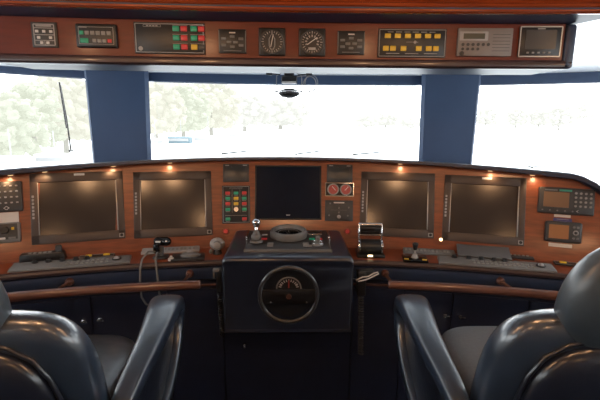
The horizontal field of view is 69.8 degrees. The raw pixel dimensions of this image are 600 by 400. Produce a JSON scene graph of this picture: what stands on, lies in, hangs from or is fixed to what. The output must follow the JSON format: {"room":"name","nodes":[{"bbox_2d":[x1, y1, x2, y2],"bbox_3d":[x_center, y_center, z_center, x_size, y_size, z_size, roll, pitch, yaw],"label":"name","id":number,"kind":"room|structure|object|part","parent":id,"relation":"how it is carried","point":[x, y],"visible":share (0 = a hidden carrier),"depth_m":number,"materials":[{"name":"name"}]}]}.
{"room":"control cabin","nodes":[
{"label":"control cabin","id":0,"kind":"room"},
{"bbox_2d":[0,19,599,75],"bbox_3d":[-0.060,-0.837,2.303,5.300,0.194,1.756,0,11,-2],"label":"ceiling","id":1,"kind":"structure","parent":0,"point":[586,58],"depth_m":2.52,"materials":[{"name":"paint"}]},
{"bbox_2d":[266,73,317,97],"bbox_3d":[-0.048,-0.731,2.500,0.278,0.270,0.138,-5,13,-26],"label":"ceiling camera","id":2,"kind":"object","parent":1,"relation":"hanging from","point":[288,78],"visible":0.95,"depth_m":2.48,"materials":[{"name":"black plastic"}]},
{"bbox_3d":[-0.063,-0.731,2.493,0.267,0.023,0.023,0,11,-2],"label":"arm","id":3,"kind":"part","parent":2,"relation":"part of"},
{"bbox_2d":[0,0,599,74],"bbox_3d":[-0.045,-0.709,1.739,5.200,0.315,0.731,0,11,-2],"label":"console","id":4,"kind":"object","parent":1,"relation":"attached to","point":[16,45],"visible":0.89,"depth_m":1.77,"materials":[{"name":"brown wood"}]},
{"bbox_2d":[30,22,58,47],"bbox_3d":[-1.038,-0.671,1.747,0.100,0.098,0.012,-1,11,-5],"label":"switch","id":5,"kind":"object","parent":4,"relation":"attached to","point":[44,34],"visible":1,"depth_m":1.75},
{"bbox_2d":[75,23,118,47],"bbox_3d":[-0.832,-0.672,1.763,0.162,0.092,0.025,0,11,-5],"label":"controller","id":6,"kind":"object","parent":4,"relation":"attached to","point":[87,35],"visible":1,"depth_m":1.75,"materials":[{"name":"black plastic"}]},
{"bbox_2d":[133,22,205,54],"bbox_3d":[-0.540,-0.671,1.785,0.290,0.124,0.017,0,11,-4],"label":"panel","id":7,"kind":"object","parent":4,"relation":"attached to","point":[149,37],"visible":1,"depth_m":1.78,"materials":[{"name":"black plastic"}]},
{"bbox_2d":[218,29,245,53],"bbox_3d":[-0.283,-0.664,1.802,0.114,0.096,0.014,0,11,-2],"label":"panel","id":8,"kind":"object","parent":4,"relation":"on","point":[232,41],"visible":1,"depth_m":1.80,"materials":[{"name":"black plastic"}]},
{"bbox_2d":[259,28,284,55],"bbox_3d":[-0.117,-0.664,1.807,0.112,0.112,0.020,0,11,-2],"label":"gauge","id":9,"kind":"object","parent":4,"relation":"attached to","point":[271,40],"visible":1,"depth_m":1.80,"materials":[{"name":"black plastic"}]},
{"bbox_3d":[-0.060,-0.581,1.814,2.395,0.034,0.093,0,11,-2],"label":"trim","id":10,"kind":"part","parent":4,"relation":"part of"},
{"bbox_3d":[-0.039,-0.761,1.520,5.200,0.129,0.320,0,11,-2],"label":"cornice","id":11,"kind":"part","parent":4,"relation":"part of","materials":[{"name":"brown wood"}]},
{"bbox_2d":[299,28,325,56],"bbox_3d":[0.051,-0.663,1.811,0.112,0.112,0.020,0,11,-1],"label":"gauge","id":12,"kind":"object","parent":4,"relation":"attached to","point":[311,40],"visible":1,"depth_m":1.80,"materials":[{"name":"black plastic"}]},
{"bbox_2d":[337,31,364,54],"bbox_3d":[0.215,-0.663,1.815,0.114,0.096,0.014,0,11,-1],"label":"panel","id":13,"kind":"object","parent":4,"relation":"on","point":[349,42],"visible":1,"depth_m":1.81,"materials":[{"name":"black plastic"}]},
{"bbox_2d":[377,28,446,57],"bbox_3d":[0.472,-0.661,1.813,0.286,0.116,0.016,1,11,0],"label":"panel","id":14,"kind":"object","parent":4,"relation":"attached to","point":[392,43],"visible":1,"depth_m":1.81,"materials":[{"name":"black plastic"}]},
{"bbox_2d":[456,28,513,56],"bbox_3d":[0.774,-0.661,1.804,0.226,0.112,0.026,1,11,2],"label":"radio","id":15,"kind":"object","parent":4,"relation":"attached to","point":[471,42],"visible":1,"depth_m":1.80,"materials":[{"name":"grey plastic"}]},
{"bbox_2d":[517,26,562,56],"bbox_3d":[1.003,-0.661,1.799,0.172,0.122,0.017,1,11,2],"label":"monitor","id":16,"kind":"object","parent":4,"relation":"attached to","point":[533,41],"visible":1,"depth_m":1.79,"materials":[{"name":"black plastic"}]},
{"bbox_3d":[1.127,-0.644,1.807,0.046,0.178,0.035,0,11,-2],"label":"trim","id":17,"kind":"part","parent":4,"relation":"part of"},
{"bbox_2d":[0,66,599,85],"bbox_3d":[-0.079,-0.887,3.001,5.300,0.137,0.425,0,11,-2],"label":"window frame","id":18,"kind":"structure","parent":1,"relation":"attached to","point":[569,77],"depth_m":3.10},
{"bbox_3d":[-0.022,1.590,0.620,5.400,0.060,7.000,0,11,-2],"label":"floor","id":19,"kind":"structure","parent":0,"visible":0},
{"bbox_2d":[0,280,185,399],"bbox_3d":[-0.876,0.693,1.403,0.887,1.380,0.828,0,11,-4],"label":"chair","id":20,"kind":"object","parent":19,"relation":"on","point":[44,355],"visible":1,"depth_m":1.06,"materials":[{"name":"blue leather"}]},
{"bbox_3d":[-0.860,0.513,1.125,0.690,0.535,0.238,0,11,-4],"label":"backrest","id":21,"kind":"part","parent":20,"relation":"part of","materials":[{"name":"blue leather"}]},
{"bbox_3d":[-0.883,0.670,1.506,0.530,0.140,0.620,0,11,-4],"label":"seat","id":22,"kind":"part","parent":20,"relation":"part of","materials":[{"name":"leather"}]},
{"bbox_3d":[-0.485,0.582,1.445,0.122,0.362,0.677,-1,11,-6],"label":"armrest","id":23,"kind":"part","parent":20,"relation":"part of","materials":[{"name":"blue leather"}]},
{"bbox_3d":[-0.492,0.594,1.434,0.024,0.270,0.580,0,11,-4],"label":"panel","id":24,"kind":"part","parent":20,"relation":"part of","materials":[{"name":"leather"}]},
{"bbox_2d":[0,156,599,399],"bbox_3d":[-0.143,0.441,2.614,3.360,1.418,1.518,0,11,-2],"label":"console","id":25,"kind":"object","parent":19,"relation":"on","point":[270,365],"depth_m":2.29,"materials":[{"name":"brown wood"}]},
{"bbox_2d":[0,212,18,222],"bbox_3d":[-1.459,0.088,2.141,0.100,0.051,0.016,-4,12,-22],"label":"label plate","id":26,"kind":"object","parent":25,"relation":"attached to","point":[8,216],"visible":1,"depth_m":2.14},
{"bbox_2d":[0,222,21,242],"bbox_3d":[-1.470,0.164,2.119,0.160,0.100,0.058,-4,12,-23],"label":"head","id":27,"kind":"object","parent":25,"relation":"attached to","point":[9,231],"visible":1,"depth_m":2.12},
{"bbox_3d":[-1.447,0.148,2.108,0.036,0.036,0.017,-4,-3,-23],"label":"dial knob","id":28,"kind":"part","parent":27,"relation":"part of","materials":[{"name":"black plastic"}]},
{"bbox_2d":[0,181,23,211],"bbox_3d":[-1.506,-0.013,2.124,0.232,0.149,0.066,-4,12,-23],"label":"control panel","id":29,"kind":"object","parent":25,"relation":"on","point":[11,192],"visible":1,"depth_m":2.14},
{"bbox_2d":[19,244,66,262],"bbox_3d":[-1.286,0.269,2.150,0.203,0.074,0.057,-3,12,-19],"label":"telephone","id":30,"kind":"object","parent":25,"relation":"on","point":[56,254],"visible":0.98,"depth_m":2.13,"materials":[{"name":"black plastic"}]},
{"bbox_3d":[-1.227,0.812,2.146,0.380,0.652,0.015,-3,12,-17],"label":"cabinet door","id":31,"kind":"part","parent":25,"relation":"part of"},
{"bbox_2d":[7,255,131,272],"bbox_3d":[-1.109,0.302,2.095,0.530,0.033,0.088,-3,12,-15],"label":"keyboard","id":32,"kind":"object","parent":25,"relation":"on","point":[76,262],"visible":1,"depth_m":2.08,"materials":[{"name":"grey plastic"}]},
{"bbox_2d":[29,171,125,244],"bbox_3d":[-1.159,0.036,2.252,0.440,0.353,0.116,-3,12,-18],"label":"monitor","id":33,"kind":"object","parent":25,"relation":"on","point":[74,206],"visible":1,"depth_m":2.25,"materials":[{"name":"metal"}]},
{"bbox_2d":[79,253,114,257],"bbox_3d":[-1.047,0.287,2.219,0.170,0.015,0.045,-3,12,-16],"label":"switch plate","id":34,"kind":"object","parent":25,"relation":"attached to","point":[104,254],"visible":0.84,"depth_m":2.22,"materials":[{"name":"black plastic"}]},
{"bbox_2d":[7,270,200,301],"bbox_3d":[-1.090,0.409,1.969,1.241,0.051,0.218,-2,12,-13],"label":"grab rail","id":35,"kind":"object","parent":25,"relation":"attached to","point":[185,284],"visible":1,"depth_m":1.95,"materials":[{"name":"brown wood"}]},
{"bbox_3d":[-0.865,0.796,2.244,0.361,0.652,0.015,-2,11,-13],"label":"cabinet door","id":36,"kind":"part","parent":25,"relation":"part of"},
{"bbox_2d":[139,237,170,305],"bbox_3d":[-0.723,0.363,2.178,0.100,0.327,0.182,3,11,11],"label":"microphone","id":37,"kind":"object","parent":25,"relation":"on","point":[159,242],"visible":0.92,"depth_m":2.18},
{"bbox_3d":[-0.740,0.393,2.161,0.102,0.275,0.113,0,11,-2],"label":"cord","id":38,"kind":"part","parent":37,"relation":"part of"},
{"bbox_2d":[141,246,199,254],"bbox_3d":[-0.695,0.269,2.314,0.300,0.020,0.055,-2,11,-11],"label":"keyboard","id":39,"kind":"object","parent":25,"relation":"on","point":[181,249],"visible":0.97,"depth_m":2.31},
{"bbox_2d":[133,171,212,238],"bbox_3d":[-0.699,0.022,2.374,0.415,0.350,0.118,-2,11,-11],"label":"monitor","id":40,"kind":"object","parent":25,"relation":"on","point":[170,203],"visible":1,"depth_m":2.37,"materials":[{"name":"metal"}]},
{"bbox_2d":[171,250,204,260],"bbox_3d":[-0.577,0.284,2.218,0.165,0.042,0.100,-1,11,-9],"label":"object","id":41,"kind":"object","parent":25,"relation":"on","point":[190,255],"visible":0.99,"depth_m":2.20,"materials":[{"name":"grey plastic"}]},
{"bbox_3d":[-0.546,0.787,2.303,0.275,0.652,0.014,-1,11,-8],"label":"cabinet door","id":42,"kind":"part","parent":25,"relation":"part of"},
{"bbox_2d":[209,237,224,254],"bbox_3d":[-0.439,0.242,2.280,0.082,0.089,0.072,0,11,-2],"label":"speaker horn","id":43,"kind":"object","parent":25,"relation":"on","point":[217,243],"visible":1,"depth_m":2.26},
{"bbox_3d":[-0.414,0.177,2.401,0.036,0.035,0.027,0,11,-4],"label":"push button","id":44,"kind":"part","parent":25,"relation":"part of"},
{"bbox_2d":[222,185,249,223],"bbox_3d":[-0.360,0.025,2.427,0.156,0.207,0.070,-1,11,-6],"label":"panel","id":45,"kind":"object","parent":25,"relation":"attached to","point":[235,199],"visible":1,"depth_m":2.42,"materials":[{"name":"black plastic"}]},
{"bbox_2d":[223,164,248,181],"bbox_3d":[-0.363,-0.153,2.444,0.146,0.101,0.041,-1,11,-6],"label":"display","id":46,"kind":"object","parent":25,"relation":"attached to","point":[231,172],"visible":1,"depth_m":2.44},
{"bbox_3d":[-0.146,0.355,2.048,3.331,0.033,0.371,0,11,-3],"label":"edge trim","id":47,"kind":"part","parent":25,"relation":"part of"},
{"bbox_3d":[-0.067,0.784,2.339,0.672,0.652,0.026,0,11,-2],"label":"cabinet door","id":48,"kind":"part","parent":25,"relation":"part of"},
{"bbox_2d":[222,230,353,332],"bbox_3d":[-0.063,0.396,2.255,0.634,0.462,0.489,0,11,-2],"label":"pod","id":49,"kind":"object","parent":25,"relation":"attached to","point":[323,256],"visible":0.95,"depth_m":2.10,"materials":[{"name":"plastic"}]},
{"bbox_2d":[213,268,224,336],"bbox_3d":[-0.405,0.514,2.161,0.050,0.370,0.050,0,11,-2],"label":"cord","id":50,"kind":"object","parent":49,"relation":"hanging from","point":[218,271],"visible":0.91,"depth_m":2.13,"materials":[{"name":"black plastic"}]},
{"bbox_3d":[-0.399,0.574,2.168,0.028,0.251,0.041,9,14,36],"label":"coiled cord","id":51,"kind":"part","parent":50,"relation":"part of","materials":[{"name":"black plastic"}]},
{"bbox_2d":[250,218,262,243],"bbox_3d":[-0.224,0.155,2.194,0.067,0.119,0.071,0,11,-2],"label":"lever","id":52,"kind":"object","parent":49,"relation":"on","point":[256,236],"visible":1,"depth_m":2.18,"materials":[{"name":"grey metal"}]},
{"bbox_3d":[-0.062,0.213,2.255,0.435,0.014,0.290,0,15,-2],"label":"instrument plate","id":53,"kind":"part","parent":49,"relation":"part of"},
{"bbox_2d":[263,270,313,315],"bbox_3d":[-0.054,0.443,2.061,0.252,0.252,0.020,0,11,-2],"label":"indicator","id":54,"kind":"object","parent":49,"relation":"attached to","point":[287,279],"visible":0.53,"depth_m":2.06,"materials":[{"name":"grey plastic"}]},
{"bbox_2d":[270,224,306,241],"bbox_3d":[-0.061,0.174,2.301,0.201,0.048,0.201,3,11,12],"label":"compass","id":55,"kind":"object","parent":49,"relation":"on","point":[285,232],"visible":1,"depth_m":2.27,"materials":[{"name":"grey plastic"}]},
{"bbox_3d":[0.090,0.203,2.179,0.060,0.050,0.060,0,15,-2],"label":"knob","id":56,"kind":"part","parent":49,"relation":"part of","materials":[{"name":"grey plastic"}]},
{"bbox_2d":[356,268,378,354],"bbox_3d":[0.329,0.573,2.175,0.114,0.463,0.064,0,11,-2],"label":"handset","id":57,"kind":"object","parent":49,"relation":"hanging from","point":[362,273],"visible":1,"depth_m":2.14,"materials":[{"name":"black plastic"}]},
{"bbox_3d":[0.309,0.635,2.189,0.045,0.336,0.031,-9,15,-40],"label":"coiled cord","id":58,"kind":"part","parent":57,"relation":"part of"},
{"bbox_3d":[0.331,0.378,2.110,0.114,0.055,0.013,0,11,-2],"label":"loose cord","id":59,"kind":"part","parent":57,"relation":"part of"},
{"bbox_2d":[255,165,320,219],"bbox_3d":[-0.067,-0.043,2.452,0.378,0.301,0.100,0,11,-2],"label":"display","id":60,"kind":"object","parent":25,"relation":"on","point":[282,192],"visible":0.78,"depth_m":2.45,"materials":[{"name":"black plastic"}]},
{"bbox_2d":[325,200,352,220],"bbox_3d":[0.221,0.061,2.437,0.158,0.114,0.048,1,11,3],"label":"control unit","id":61,"kind":"object","parent":25,"relation":"on","point":[335,210],"visible":1,"depth_m":2.44,"materials":[{"name":"grey plastic"}]},
{"bbox_2d":[325,182,353,196],"bbox_3d":[0.225,-0.059,2.450,0.162,0.078,0.036,1,11,3],"label":"gauge","id":62,"kind":"object","parent":25,"relation":"attached to","point":[331,189],"visible":1,"depth_m":2.44,"materials":[{"name":"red plastic"}]},
{"bbox_2d":[327,164,352,182],"bbox_3d":[0.227,-0.152,2.460,0.146,0.101,0.041,1,11,3],"label":"display","id":63,"kind":"object","parent":25,"relation":"attached to","point":[337,173],"visible":1,"depth_m":2.45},
{"bbox_3d":[0.267,0.179,2.421,0.036,0.035,0.027,2,11,6],"label":"push button","id":64,"kind":"part","parent":25,"relation":"part of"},
{"bbox_2d":[355,223,384,257],"bbox_3d":[0.372,0.209,2.277,0.145,0.170,0.125,1,11,1],"label":"lever","id":65,"kind":"object","parent":25,"relation":"on","point":[366,248],"visible":1,"depth_m":2.26,"materials":[{"name":"black plastic"}]},
{"bbox_3d":[0.312,0.209,2.281,0.009,0.164,0.086,1,11,1],"label":"lever","id":66,"kind":"part","parent":65,"relation":"part of","materials":[{"name":"silver metal"}]},
{"bbox_3d":[0.431,0.210,2.279,0.009,0.164,0.086,1,11,1],"label":"lever","id":67,"kind":"part","parent":65,"relation":"part of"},
{"bbox_3d":[0.404,0.790,2.331,0.255,0.652,0.014,1,11,5],"label":"cabinet door","id":68,"kind":"part","parent":25,"relation":"part of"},
{"bbox_2d":[360,172,434,238],"bbox_3d":[0.543,0.025,2.412,0.405,0.350,0.118,2,11,8],"label":"monitor","id":69,"kind":"object","parent":25,"relation":"on","point":[403,203],"visible":0.91,"depth_m":2.41,"materials":[{"name":"metal"}]},
{"bbox_2d":[402,242,428,262],"bbox_3d":[0.594,0.264,2.215,0.125,0.089,0.100,2,11,8],"label":"joystick","id":70,"kind":"object","parent":25,"relation":"on","point":[414,257],"visible":1,"depth_m":2.21,"materials":[{"name":"black plastic"}]},
{"bbox_3d":[0.594,0.275,2.222,0.036,0.045,0.036,2,11,8],"label":"stem","id":71,"kind":"part","parent":70,"relation":"part of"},
{"bbox_3d":[0.593,0.303,2.223,0.125,0.010,0.100,2,11,8],"label":"plate","id":72,"kind":"part","parent":70,"relation":"part of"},
{"bbox_3d":[0.595,0.238,2.220,0.032,0.040,0.032,2,11,8],"label":"knob","id":73,"kind":"part","parent":70,"relation":"part of","materials":[{"name":"black plastic"}]},
{"bbox_3d":[0.660,0.798,2.300,0.248,0.652,0.013,2,11,9],"label":"cabinet door","id":74,"kind":"part","parent":25,"relation":"part of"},
{"bbox_2d":[403,247,454,255],"bbox_3d":[0.696,0.279,2.323,0.270,0.020,0.060,2,11,10],"label":"keyboard","id":75,"kind":"object","parent":25,"relation":"on","point":[406,250],"visible":0.91,"depth_m":2.31,"materials":[{"name":"grey plastic"}]},
{"bbox_2d":[381,269,558,299],"bbox_3d":[0.994,0.416,2.024,1.209,0.051,0.214,3,11,11],"label":"grab rail","id":76,"kind":"object","parent":25,"relation":"attached to","point":[507,290],"visible":0.88,"depth_m":1.99,"materials":[{"name":"brown wood"}]},
{"bbox_2d":[456,244,511,260],"bbox_3d":[0.958,0.273,2.246,0.260,0.045,0.101,3,12,13],"label":"keyboard","id":77,"kind":"object","parent":25,"relation":"on","point":[463,250],"visible":0.92,"depth_m":2.24,"materials":[{"name":"grey plastic"}]},
{"bbox_2d":[442,175,526,245],"bbox_3d":[0.990,0.052,2.323,0.412,0.351,0.116,3,12,14],"label":"monitor","id":78,"kind":"object","parent":25,"relation":"on","point":[476,209],"visible":1,"depth_m":2.32,"materials":[{"name":"metal"}]},
{"bbox_3d":[0.962,0.812,2.243,0.356,0.652,0.015,3,11,13],"label":"cabinet door","id":79,"kind":"part","parent":25,"relation":"part of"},
{"bbox_2d":[437,254,556,272],"bbox_3d":[0.971,0.311,2.143,0.540,0.033,0.088,3,11,12],"label":"keyboard","id":80,"kind":"object","parent":25,"relation":"on","point":[504,263],"visible":1,"depth_m":2.13,"materials":[{"name":"grey plastic"}]},
{"bbox_2d":[510,254,533,260],"bbox_3d":[1.152,0.294,2.267,0.140,0.020,0.055,4,12,16],"label":"keyboard","id":81,"kind":"object","parent":25,"relation":"on","point":[523,257],"visible":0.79,"depth_m":2.24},
{"bbox_3d":[1.314,0.834,2.150,0.365,0.652,0.015,4,12,17],"label":"cabinet door","id":82,"kind":"part","parent":25,"relation":"part of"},
{"bbox_3d":[1.335,0.233,2.206,0.106,0.018,0.007,4,12,19],"label":"label strip","id":83,"kind":"part","parent":25,"relation":"part of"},
{"bbox_3d":[1.351,0.082,2.215,0.074,0.013,0.005,5,12,19],"label":"label strip","id":84,"kind":"part","parent":25,"relation":"part of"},
{"bbox_2d":[553,218,571,221],"bbox_3d":[1.351,0.106,2.212,0.084,0.024,0.008,5,12,19],"label":"label plate","id":85,"kind":"object","parent":25,"relation":"attached to","point":[554,219],"visible":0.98,"depth_m":2.21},
{"bbox_2d":[544,220,581,243],"bbox_3d":[1.345,0.165,2.200,0.166,0.107,0.056,4,12,19],"label":"small plotter","id":86,"kind":"object","parent":25,"relation":"attached to","point":[554,231],"visible":1,"depth_m":2.19,"materials":[{"name":"grey plastic"}]},
{"bbox_2d":[553,260,576,266],"bbox_3d":[1.360,0.320,2.160,0.150,0.015,0.050,4,12,19],"label":"switch plate","id":87,"kind":"object","parent":25,"relation":"attached to","point":[563,263],"visible":0.66,"depth_m":2.16,"materials":[{"name":"black plastic"}]},
{"bbox_2d":[537,187,594,215],"bbox_3d":[1.365,0.006,2.210,0.252,0.135,0.062,5,12,20],"label":"radio","id":88,"kind":"object","parent":25,"relation":"on","point":[554,200],"visible":1,"depth_m":2.20,"materials":[{"name":"grey plastic"}]},
{"bbox_2d":[393,248,599,399],"bbox_3d":[0.814,0.699,1.450,0.887,1.380,0.828,0,11,0],"label":"chair","id":89,"kind":"object","parent":19,"relation":"on","point":[548,353],"visible":1,"depth_m":1.06,"materials":[{"name":"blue leather"}]},
{"bbox_3d":[0.428,0.597,1.456,0.024,0.270,0.580,0,11,0],"label":"panel","id":90,"kind":"part","parent":89,"relation":"part of","materials":[{"name":"leather"}]},
{"bbox_3d":[0.421,0.586,1.466,0.122,0.362,0.677,1,11,3],"label":"armrest","id":91,"kind":"part","parent":89,"relation":"part of","materials":[{"name":"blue leather"}]},
{"bbox_3d":[0.814,0.646,1.547,0.530,0.140,0.620,0,11,0],"label":"seat","id":92,"kind":"part","parent":89,"relation":"part of","materials":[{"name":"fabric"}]},
{"bbox_3d":[0.816,0.518,1.170,0.690,0.535,0.238,0,11,0],"label":"backrest","id":93,"kind":"part","parent":89,"relation":"part of","materials":[{"name":"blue leather"}]},
{"bbox_3d":[-0.091,0.377,3.262,5.300,1.292,0.405,0,11,-2],"label":"wall","id":94,"kind":"structure","parent":0,"visible":0},
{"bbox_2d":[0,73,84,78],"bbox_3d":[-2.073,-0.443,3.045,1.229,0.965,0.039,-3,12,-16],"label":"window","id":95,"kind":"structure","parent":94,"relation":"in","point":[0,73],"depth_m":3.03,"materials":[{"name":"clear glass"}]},
{"bbox_2d":[58,82,73,151],"bbox_3d":[-1.741,-0.614,3.202,0.044,0.507,0.050,0,11,-2],"label":"windscreen wiper","id":96,"kind":"object","parent":95,"relation":"attached to","point":[60,87],"visible":1,"depth_m":3.19,"materials":[{"name":"black plastic"}]},
{"bbox_3d":[-1.746,-0.697,3.168,0.031,0.332,0.012,0,11,-2],"label":"blade","id":97,"kind":"part","parent":96,"relation":"part of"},
{"bbox_3d":[-1.739,-0.609,3.203,0.040,0.481,0.020,2,11,6],"label":"arm","id":98,"kind":"part","parent":96,"relation":"part of","materials":[{"name":"black plastic"}]},
{"bbox_2d":[84,70,151,162],"bbox_3d":[-1.274,-0.587,3.113,0.424,0.780,0.240,0,11,-2],"label":"pillar","id":99,"kind":"structure","parent":94,"relation":"attached to","point":[118,102],"depth_m":3.01,"materials":[{"name":"paint"}]},
{"bbox_2d":[221,150,247,154],"bbox_3d":[-0.517,-0.376,3.404,0.206,0.037,0.050,0,11,-2],"label":"windscreen wiper","id":100,"kind":"object","parent":94,"relation":"attached to","point":[246,150],"visible":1,"depth_m":3.38,"materials":[{"name":"black plastic"}]},
{"bbox_2d":[154,81,416,85],"bbox_3d":[-0.102,-0.558,3.232,1.930,0.641,0.040,0,11,-2],"label":"window","id":101,"kind":"structure","parent":94,"relation":"in","point":[154,81],"depth_m":3.17,"materials":[{"name":"clear glass"}]},
{"bbox_2d":[199,155,375,158],"bbox_3d":[-0.093,-0.150,3.412,5.300,0.376,0.745,0,11,-2],"label":"trim","id":102,"kind":"structure","parent":94,"relation":"attached to","point":[241,155],"depth_m":3.66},
{"bbox_2d":[295,150,319,154],"bbox_3d":[0.058,-0.376,3.420,0.196,0.040,0.050,0,11,-2],"label":"windscreen wiper","id":103,"kind":"object","parent":94,"relation":"attached to","point":[319,150],"visible":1,"depth_m":3.40,"materials":[{"name":"black plastic"}]},
{"bbox_2d":[352,151,384,155],"bbox_3d":[0.549,-0.374,3.433,0.258,0.039,0.050,0,11,-2],"label":"windscreen wiper","id":104,"kind":"object","parent":94,"relation":"attached to","point":[353,154],"visible":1,"depth_m":3.41,"materials":[{"name":"black plastic"}]},
{"bbox_2d":[418,74,480,163],"bbox_3d":[1.064,-0.579,3.177,0.407,0.780,0.240,0,11,-2],"label":"pillar","id":105,"kind":"structure","parent":94,"relation":"attached to","point":[449,103],"depth_m":3.08,"materials":[{"name":"paint"}]},
{"bbox_2d":[480,82,599,85],"bbox_3d":[1.882,-0.408,3.164,1.277,0.919,0.050,3,11,12],"label":"window","id":106,"kind":"structure","parent":94,"relation":"in","point":[591,82],"depth_m":3.11,"materials":[{"name":"clear glass"}]},
{"bbox_2d":[528,166,578,167],"bbox_3d":[1.940,-0.253,3.291,0.372,0.016,0.050,0,11,-2],"label":"windscreen wiper","id":107,"kind":"object","parent":106,"relation":"attached to","point":[528,166],"visible":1,"depth_m":3.27,"materials":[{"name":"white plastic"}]},
{"bbox_3d":[2.005,-0.251,3.275,0.242,0.012,0.012,0,11,-2],"label":"blade","id":108,"kind":"part","parent":107,"relation":"part of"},
{"label":"outside","id":109,"kind":"structure","parent":0,"visible":0},
{"bbox_2d":[25,122,599,184],"bbox_3d":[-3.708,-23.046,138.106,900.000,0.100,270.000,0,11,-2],"label":"water","id":110,"kind":"structure","parent":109,"point":[500,144],"depth_m":63.26,"materials":[{"name":"liquid"}]},
{"bbox_2d":[0,129,32,169],"bbox_3d":[-16.902,-2.606,25.546,5.000,3.200,1.620,0,11,-2],"label":"moored boat","id":111,"kind":"object","parent":110,"relation":"on","point":[6,162],"visible":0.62,"depth_m":25.12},
{"bbox_2d":[0,91,50,156],"bbox_3d":[-20.855,-4.749,30.168,5.941,5.641,5.871,0,11,-2],"label":"tree","id":112,"kind":"object","parent":110,"relation":"on","point":[14,110],"visible":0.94,"depth_m":29.33,"materials":[{"name":"green plant"}]},
{"bbox_2d":[0,81,72,158],"bbox_3d":[-22.851,-6.651,36.688,5.718,6.804,5.618,8,13,32],"label":"tree","id":113,"kind":"object","parent":110,"relation":"on","point":[40,96],"visible":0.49,"depth_m":35.93,"materials":[{"name":"green plant"}]},
{"bbox_2d":[33,131,72,166],"bbox_3d":[-15.468,-2.905,27.565,4.500,3.025,1.458,0,11,-2],"label":"moored boat","id":114,"kind":"object","parent":110,"relation":"on","point":[41,159],"visible":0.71,"depth_m":27.15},
{"bbox_2d":[34,76,90,152],"bbox_3d":[-23.532,-8.569,42.541,8.076,8.282,7.603,0,11,-2],"label":"tree","id":115,"kind":"object","parent":110,"relation":"on","point":[75,106],"visible":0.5,"depth_m":40.74,"materials":[{"name":"pale green leaf"},{"name":"bark"}]},
{"bbox_2d":[149,82,187,137],"bbox_3d":[-19.775,-12.150,58.247,8.608,9.272,8.695,0,11,-2],"label":"tree","id":116,"kind":"object","parent":110,"relation":"on","point":[167,117],"visible":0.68,"depth_m":56.36,"materials":[{"name":"pale green leaf"},{"name":"bark"}]},
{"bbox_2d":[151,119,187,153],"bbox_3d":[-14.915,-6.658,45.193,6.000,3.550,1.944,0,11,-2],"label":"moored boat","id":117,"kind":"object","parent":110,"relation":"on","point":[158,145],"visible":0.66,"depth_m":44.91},
{"bbox_2d":[167,119,210,150],"bbox_3d":[-13.304,-7.430,49.162,6.000,3.550,1.944,0,11,-2],"label":"moored boat","id":118,"kind":"object","parent":110,"relation":"on","point":[172,140],"visible":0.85,"depth_m":48.78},
{"bbox_2d":[166,83,212,136],"bbox_3d":[-17.359,-13.116,64.508,8.737,8.774,8.667,4,12,17],"label":"tree","id":119,"kind":"object","parent":110,"relation":"on","point":[201,106],"visible":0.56,"depth_m":62.47,"materials":[{"name":"green plant"}]},
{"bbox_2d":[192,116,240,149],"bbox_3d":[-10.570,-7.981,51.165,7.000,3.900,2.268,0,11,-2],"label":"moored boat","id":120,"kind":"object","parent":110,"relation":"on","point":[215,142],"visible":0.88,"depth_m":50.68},
{"bbox_2d":[191,83,242,135],"bbox_3d":[-15.247,-15.657,73.048,11.006,10.479,11.085,0,11,-2],"label":"tree","id":121,"kind":"object","parent":110,"relation":"on","point":[223,115],"visible":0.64,"depth_m":70.84,"materials":[{"name":"pale green leaf"},{"name":"bark"}]},
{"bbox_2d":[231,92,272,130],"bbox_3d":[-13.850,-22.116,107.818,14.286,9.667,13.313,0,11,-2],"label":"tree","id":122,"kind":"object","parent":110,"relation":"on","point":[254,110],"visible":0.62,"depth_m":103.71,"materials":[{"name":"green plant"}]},
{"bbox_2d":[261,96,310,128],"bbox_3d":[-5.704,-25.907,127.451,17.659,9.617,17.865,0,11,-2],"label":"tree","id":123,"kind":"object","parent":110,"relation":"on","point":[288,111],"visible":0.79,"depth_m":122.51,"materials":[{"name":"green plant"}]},
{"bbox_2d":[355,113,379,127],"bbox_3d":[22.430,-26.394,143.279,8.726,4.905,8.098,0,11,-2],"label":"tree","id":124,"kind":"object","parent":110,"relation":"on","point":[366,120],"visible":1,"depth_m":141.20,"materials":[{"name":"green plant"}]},
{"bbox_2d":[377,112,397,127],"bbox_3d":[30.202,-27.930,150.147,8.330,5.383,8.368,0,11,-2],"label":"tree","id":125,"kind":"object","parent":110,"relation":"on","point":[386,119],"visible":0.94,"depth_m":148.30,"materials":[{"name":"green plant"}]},
{"bbox_2d":[399,116,419,128],"bbox_3d":[36.819,-25.650,142.469,8.139,4.008,8.002,0,11,-2],"label":"tree","id":126,"kind":"object","parent":110,"relation":"on","point":[411,122],"visible":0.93,"depth_m":140.34,"materials":[{"name":"green plant"}]},
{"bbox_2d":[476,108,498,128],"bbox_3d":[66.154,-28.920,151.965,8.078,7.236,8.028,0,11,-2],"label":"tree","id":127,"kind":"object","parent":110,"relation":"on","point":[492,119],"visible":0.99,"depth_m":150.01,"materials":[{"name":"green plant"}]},
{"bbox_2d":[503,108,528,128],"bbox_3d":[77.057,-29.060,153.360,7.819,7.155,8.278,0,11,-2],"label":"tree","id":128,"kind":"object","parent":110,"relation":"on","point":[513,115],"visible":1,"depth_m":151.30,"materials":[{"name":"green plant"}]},
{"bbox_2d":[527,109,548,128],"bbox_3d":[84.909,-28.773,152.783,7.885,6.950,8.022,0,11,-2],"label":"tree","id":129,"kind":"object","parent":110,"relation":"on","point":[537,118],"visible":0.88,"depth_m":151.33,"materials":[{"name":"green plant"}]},
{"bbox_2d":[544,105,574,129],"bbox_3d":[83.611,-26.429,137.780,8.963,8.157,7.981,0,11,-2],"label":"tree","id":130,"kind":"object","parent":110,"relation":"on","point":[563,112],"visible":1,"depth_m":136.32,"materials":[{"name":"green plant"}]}
]}

